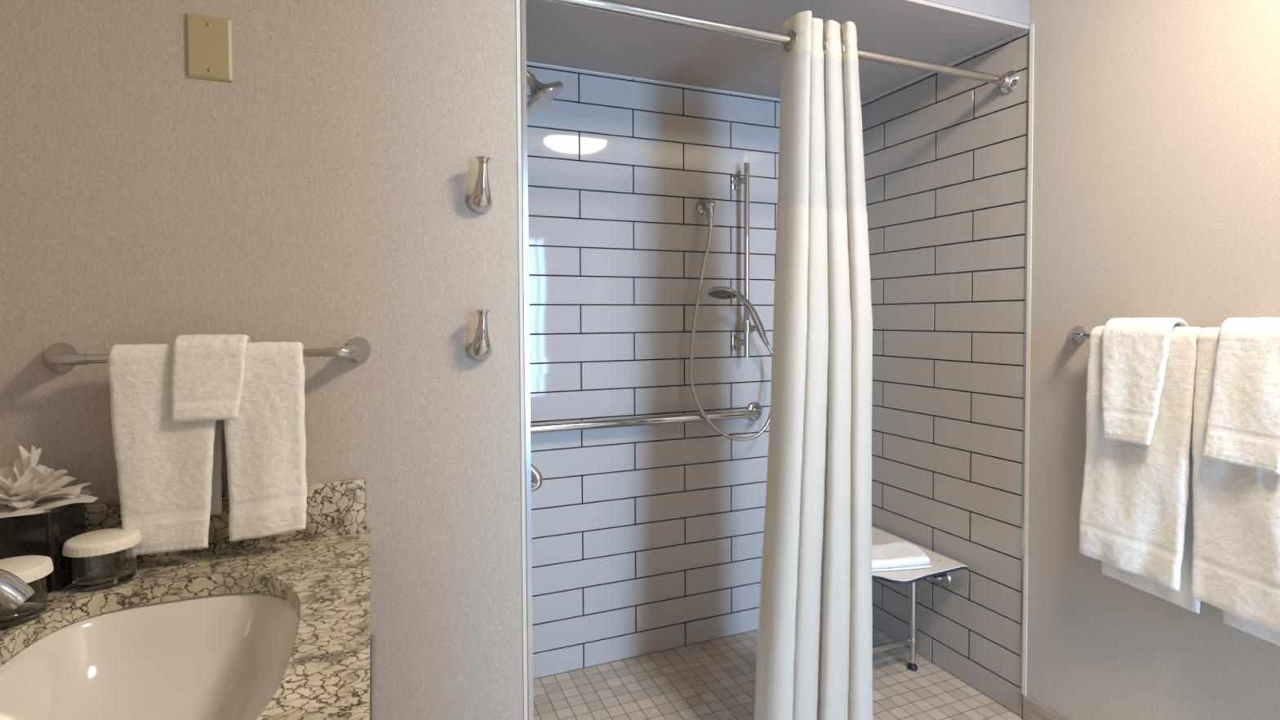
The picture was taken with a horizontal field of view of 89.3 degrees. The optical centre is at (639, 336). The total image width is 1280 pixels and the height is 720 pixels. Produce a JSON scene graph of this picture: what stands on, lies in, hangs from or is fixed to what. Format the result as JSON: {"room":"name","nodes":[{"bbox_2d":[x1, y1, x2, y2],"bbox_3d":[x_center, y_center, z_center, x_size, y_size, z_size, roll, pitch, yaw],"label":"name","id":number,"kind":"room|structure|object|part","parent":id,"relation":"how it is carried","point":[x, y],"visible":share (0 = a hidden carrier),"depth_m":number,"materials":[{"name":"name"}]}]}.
{"room":"hotel bathroom","nodes":[
{"label":"hotel bathroom","id":0,"kind":"room"},
{"bbox_2d":[0,0,1031,719],"bbox_3d":[-0.114,-0.013,1.946,2.660,2.440,0.895,-1,2,-22],"label":"wall","id":1,"kind":"structure","parent":0,"point":[317,197],"depth_m":1.25,"materials":[{"name":"paint"}]},
{"bbox_2d":[42,336,371,373],"bbox_3d":[-0.756,0.032,1.157,0.510,0.055,0.077,-1,2,-22],"label":"towel bar","id":2,"kind":"object","parent":1,"relation":"attached to","point":[58,357],"visible":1,"depth_m":1.10,"materials":[{"name":"silver metal"}]},
{"bbox_2d":[107,343,222,555],"bbox_3d":[-0.802,0.186,1.103,0.158,0.350,0.063,-1,2,-22],"label":"hand towel","id":3,"kind":"object","parent":2,"relation":"hanging from","point":[170,482],"visible":0.83,"depth_m":1.08,"materials":[{"name":"white fabric"}]},
{"bbox_2d":[170,333,250,422],"bbox_3d":[-0.743,0.068,1.127,0.110,0.145,0.080,-1,2,-22],"label":"washcloth","id":4,"kind":"object","parent":3,"relation":"on","point":[208,371],"visible":0.94,"depth_m":1.10,"materials":[{"name":"white fabric"}]},
{"bbox_2d":[223,342,306,541],"bbox_3d":[-0.669,0.181,1.157,0.130,0.344,0.064,-1,2,-22],"label":"hand towel","id":5,"kind":"object","parent":2,"relation":"hanging from","point":[265,446],"visible":0.94,"depth_m":1.14,"materials":[{"name":"white fabric"}]},
{"bbox_2d":[185,13,233,82],"bbox_3d":[-0.777,-0.521,1.169,0.071,0.113,0.008,-1,2,-22],"label":"wall plate","id":6,"kind":"object","parent":1,"relation":"attached to","point":[209,48],"visible":1,"depth_m":1.17,"materials":[{"name":"beige plastic"}]},
{"bbox_2d":[84,478,366,559],"bbox_3d":[-0.808,0.337,1.173,0.576,0.102,0.020,-1,2,-22],"label":"backsplash","id":7,"kind":"structure","parent":1,"relation":"attached to","point":[334,508],"depth_m":1.24,"materials":[{"name":"stone"}]},
{"bbox_2d":[466,308,492,360],"bbox_3d":[-0.328,-0.003,1.341,0.053,0.109,0.060,-1,2,-22],"label":"robe hook","id":8,"kind":"object","parent":1,"relation":"attached to","point":[480,349],"visible":1,"depth_m":1.33,"materials":[{"name":"silver metal"}]},
{"bbox_2d":[466,155,493,213],"bbox_3d":[-0.326,-0.313,1.334,0.053,0.109,0.060,-1,2,-22],"label":"robe hook","id":9,"kind":"object","parent":1,"relation":"attached to","point":[480,201],"visible":1,"depth_m":1.32,"materials":[{"name":"silver metal"}]},
{"bbox_2d":[515,0,533,719],"bbox_3d":[-0.248,0.156,1.419,0.011,2.136,0.024,-1,2,-22],"label":"trim","id":10,"kind":"structure","parent":1,"relation":"attached to","point":[523,23],"depth_m":1.41,"materials":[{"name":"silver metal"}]},
{"bbox_2d":[525,0,1019,93],"bbox_3d":[0.448,-0.788,1.744,1.548,0.068,0.068,-1,2,-22],"label":"shower rod","id":11,"kind":"object","parent":1,"relation":"attached to","point":[1007,82],"visible":0.91,"depth_m":1.67,"materials":[{"name":"silver metal"}]},
{"bbox_2d":[753,10,873,719],"bbox_3d":[0.490,0.157,1.781,0.377,2.013,0.101,-1,2,-22],"label":"shower curtain","id":12,"kind":"object","parent":11,"relation":"hanging from","point":[815,646],"visible":1,"depth_m":1.75,"materials":[{"name":"beige fabric"}]},
{"bbox_3d":[0.511,-0.546,1.770,0.266,0.404,0.090,-1,2,-22],"label":"sheer panel","id":13,"kind":"part","parent":12,"relation":"part of","materials":[{"name":"white fabric"}]},
{"bbox_2d":[1019,23,1034,717],"bbox_3d":[1.205,0.087,2.002,0.022,2.069,0.012,-1,2,-22],"label":"trim","id":14,"kind":"structure","parent":1,"relation":"attached to","point":[1032,26],"depth_m":2.00,"materials":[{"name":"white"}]},
{"bbox_2d":[526,62,780,679],"bbox_3d":[0.149,0.122,2.499,1.556,2.136,0.081,-1,2,-22],"label":"wall","id":15,"kind":"structure","parent":0,"point":[646,540],"depth_m":2.40,"materials":[{"name":"grey tile"}]},
{"bbox_2d":[530,401,762,433],"bbox_3d":[-0.020,0.307,2.354,1.127,0.076,0.067,-1,2,-22],"label":"grab bar","id":16,"kind":"object","parent":15,"relation":"attached to","point":[753,411],"visible":0.62,"depth_m":2.34,"materials":[{"name":"silver metal"}]},
{"bbox_2d":[526,61,780,100],"bbox_3d":[0.158,-0.943,2.429,1.555,0.004,0.004,-1,2,-22],"label":"trim","id":17,"kind":"structure","parent":15,"relation":"attached to","point":[526,61],"depth_m":2.37,"materials":[{"name":"white"}]},
{"bbox_2d":[696,199,715,217],"bbox_3d":[0.256,-0.485,2.444,0.063,0.080,0.072,-1,2,-22],"label":"outlet","id":18,"kind":"object","parent":15,"relation":"attached to","point":[704,206],"visible":1,"depth_m":2.42,"materials":[{"name":"silver metal"}]},
{"bbox_2d":[688,217,772,441],"bbox_3d":[0.361,-0.026,2.445,0.362,0.842,0.054,-1,2,-13],"label":"shower hose","id":19,"kind":"object","parent":18,"relation":"attached to","point":[710,220],"visible":0.87,"depth_m":2.42,"materials":[{"name":"silver metal"}]},
{"bbox_2d":[731,162,756,357],"bbox_3d":[0.405,-0.292,2.504,0.047,0.744,0.102,-2,2,-45],"label":"slide bar","id":20,"kind":"object","parent":15,"relation":"attached to","point":[747,328],"visible":0.98,"depth_m":2.48,"materials":[{"name":"silver metal"}]},
{"bbox_2d":[707,286,765,338],"bbox_3d":[0.376,-0.086,2.386,0.273,0.192,0.109,-1,2,-26],"label":"shower","id":21,"kind":"object","parent":20,"relation":"attached to","point":[719,292],"visible":1,"depth_m":2.38,"materials":[{"name":"silver metal"}]},
{"bbox_3d":[0.410,-0.082,2.438,0.166,0.179,0.044,-2,2,-42],"label":"handle","id":22,"kind":"part","parent":21,"relation":"part of","materials":[{"name":"silver metal"}]},
{"bbox_3d":[0.391,0.023,2.518,0.061,0.038,0.025,1,2,45],"label":"bracket arm","id":23,"kind":"part","parent":20,"relation":"part of","materials":[{"name":"silver metal"}]},
{"bbox_3d":[0.388,-0.601,2.500,0.061,0.038,0.025,1,2,45],"label":"bracket arm","id":24,"kind":"part","parent":20,"relation":"part of","materials":[{"name":"silver metal"}]},
{"bbox_2d":[533,626,1022,719],"bbox_3d":[0.328,1.225,2.114,1.557,0.051,0.827,-1,2,-22],"label":"floor","id":25,"kind":"structure","parent":0,"point":[714,679],"depth_m":2.20,"materials":[{"name":"tile"}]},
{"bbox_2d":[871,526,967,671],"bbox_3d":[0.844,0.979,2.355,0.407,0.420,0.520,-1,2,-22],"label":"shower bench","id":26,"kind":"object","parent":25,"relation":"on","point":[941,565],"visible":0.38,"depth_m":2.28,"materials":[{"name":"white plastic"}]},
{"bbox_2d":[871,541,931,571],"bbox_3d":[0.851,0.753,2.218,0.301,0.040,0.172,-1,2,-18],"label":"folded towel","id":27,"kind":"object","parent":26,"relation":"on","point":[900,555],"visible":0.73,"depth_m":2.17,"materials":[{"name":"white fabric"}]},
{"bbox_3d":[0.975,0.935,2.316,0.025,0.302,0.025,-1,2,-22],"label":"leg","id":28,"kind":"part","parent":26,"relation":"part of","materials":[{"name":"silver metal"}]},
{"bbox_3d":[0.835,0.777,2.346,0.390,0.012,0.520,-1,2,-22],"label":"seat","id":29,"kind":"part","parent":26,"relation":"part of","materials":[{"name":"white plastic"}]},
{"bbox_2d":[525,0,1030,102],"bbox_3d":[0.335,-0.942,2.108,1.636,0.012,0.893,-1,2,-22],"label":"ceiling","id":30,"kind":"structure","parent":0,"point":[558,34],"depth_m":2.03,"materials":[{"name":"beige paint"}]},
{"bbox_2d":[861,0,1279,719],"bbox_3d":[1.505,-0.005,1.379,0.101,2.440,3.020,-1,2,-22],"label":"wall","id":31,"kind":"structure","parent":0,"point":[1156,182],"depth_m":1.92,"materials":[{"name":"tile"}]},
{"bbox_2d":[860,29,1028,104],"bbox_3d":[1.031,-0.945,2.350,0.004,0.004,0.808,-1,2,-22],"label":"trim","id":32,"kind":"structure","parent":31,"relation":"attached to","point":[1021,33],"depth_m":2.22,"materials":[{"name":"white"}]},
{"bbox_2d":[1022,695,1066,719],"bbox_3d":[1.615,1.187,1.021,0.010,0.077,2.176,-1,2,-22],"label":"baseboard","id":33,"kind":"structure","parent":31,"relation":"attached to","point":[1032,710],"depth_m":1.98,"materials":[{"name":"beige wood"}]},
{"bbox_2d":[1067,325,1089,344],"bbox_3d":[1.345,0.004,1.540,0.077,0.053,0.696,-1,2,-22],"label":"towel bar","id":34,"kind":"object","parent":31,"relation":"attached to","point":[1077,335],"visible":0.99,"depth_m":1.82,"materials":[{"name":"silver metal"}]},
{"bbox_2d":[1079,325,1202,613],"bbox_3d":[1.266,0.317,1.646,0.085,0.688,0.257,-1,2,-22],"label":"bath towel","id":35,"kind":"object","parent":34,"relation":"hanging from","point":[1136,516],"visible":0.73,"depth_m":1.60,"materials":[{"name":"white fabric"}]},
{"bbox_2d":[1101,317,1188,445],"bbox_3d":[1.267,0.108,1.636,0.114,0.312,0.157,-1,2,-22],"label":"hand towel","id":36,"kind":"object","parent":35,"relation":"on","point":[1135,350],"visible":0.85,"depth_m":1.61,"materials":[{"name":"white fabric"}]},
{"bbox_2d":[1191,327,1279,646],"bbox_3d":[1.363,0.331,1.413,0.086,0.702,0.256,-1,2,-22],"label":"bath towel","id":37,"kind":"object","parent":34,"relation":"hanging from","point":[1236,562],"visible":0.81,"depth_m":1.45,"materials":[{"name":"white fabric"}]},
{"bbox_2d":[1201,316,1279,474],"bbox_3d":[1.359,0.122,1.411,0.115,0.328,0.175,-1,2,-22],"label":"hand towel","id":38,"kind":"object","parent":37,"relation":"on","point":[1243,420],"visible":1,"depth_m":1.41,"materials":[{"name":"white fabric"}]},
{"bbox_3d":[0.487,1.270,0.546,2.660,0.050,2.195,-1,2,-22],"label":"floor","id":39,"kind":"structure","parent":0,"visible":0},
{"bbox_2d":[369,634,376,719],"bbox_3d":[-0.633,0.837,0.794,0.584,0.816,0.872,-1,2,-22],"label":"vanity cabinet","id":40,"kind":"object","parent":39,"relation":"on","point":[372,668],"visible":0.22,"depth_m":0.86,"materials":[{"name":"brown laminate"}]},
{"bbox_2d":[0,478,370,719],"bbox_3d":[-0.640,0.363,0.775,0.584,0.132,0.885,-1,2,-22],"label":"countertop","id":41,"kind":"structure","parent":40,"relation":"on","point":[322,570],"depth_m":1.03,"materials":[{"name":"stone"}]},
{"bbox_2d":[0,568,35,609],"bbox_3d":[-0.775,0.313,0.693,0.181,0.176,0.101,-1,2,-22],"label":"faucet","id":42,"kind":"object","parent":41,"relation":"on","point":[14,591],"visible":1,"depth_m":0.73,"materials":[{"name":"silver metal"}]},
{"bbox_2d":[0,555,53,629],"bbox_3d":[-0.886,0.358,0.908,0.098,0.074,0.098,-1,2,-22],"label":"glass jar","id":43,"kind":"object","parent":41,"relation":"on","point":[33,570],"visible":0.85,"depth_m":0.90,"materials":[{"name":"white"}]},
{"bbox_3d":[-0.887,0.330,0.907,0.098,0.017,0.098,-1,2,-22],"label":"lid","id":44,"kind":"part","parent":43,"relation":"part of","materials":[{"name":"white plastic"}]},
{"bbox_2d":[0,497,85,594],"bbox_3d":[-0.973,0.329,1.026,0.120,0.127,0.120,-1,2,-22],"label":"tissue box","id":45,"kind":"object","parent":41,"relation":"on","point":[43,534],"visible":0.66,"depth_m":1.00,"materials":[{"name":"black paint"}]},
{"bbox_2d":[0,445,97,518],"bbox_3d":[-0.950,0.224,1.016,0.152,0.106,0.128,-1,2,-22],"label":"flower","id":46,"kind":"object","parent":45,"relation":"in","point":[26,484],"visible":1,"depth_m":1.02,"materials":[{"name":"white paper"}]},
{"bbox_2d":[62,527,141,591],"bbox_3d":[-0.857,0.355,1.035,0.098,0.074,0.098,-1,2,-22],"label":"glass jar","id":47,"kind":"object","parent":41,"relation":"on","point":[103,558],"visible":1,"depth_m":1.01,"materials":[{"name":"white"}]},
{"bbox_3d":[-0.857,0.326,1.034,0.098,0.017,0.098,-1,2,-22],"label":"lid","id":48,"kind":"part","parent":47,"relation":"part of","materials":[{"name":"white plastic"}]},
{"bbox_2d":[0,592,298,719],"bbox_3d":[-0.615,0.508,0.784,0.389,0.158,0.627,-1,2,-22],"label":"sink","id":49,"kind":"object","parent":41,"relation":"in","point":[225,656],"visible":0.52,"depth_m":0.98,"materials":[{"name":"white ceramic"}]},
{"bbox_3d":[-0.401,0.145,1.802,0.006,2.136,0.790,-1,2,-22],"label":"wall","id":50,"kind":"structure","parent":0,"visible":0},
{"bbox_2d":[530,463,542,492],"bbox_3d":[-0.337,0.377,1.829,0.125,0.154,0.154,-1,2,-22],"label":"shower mixer","id":51,"kind":"object","parent":50,"relation":"attached to","point":[537,479],"visible":0.32,"depth_m":1.83,"materials":[{"name":"silver metal"}]},
{"bbox_2d":[526,69,563,114],"bbox_3d":[-0.317,-0.721,1.835,0.204,0.166,0.135,-1,2,-22],"label":"shower","id":52,"kind":"object","parent":50,"relation":"attached to","point":[541,94],"visible":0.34,"depth_m":1.82,"materials":[{"name":"silver metal"}]},
{"bbox_3d":[-0.360,-0.757,1.816,0.110,0.053,0.019,-1,2,-22],"label":"arm","id":53,"kind":"part","parent":52,"relation":"part of","materials":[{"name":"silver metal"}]}
]}

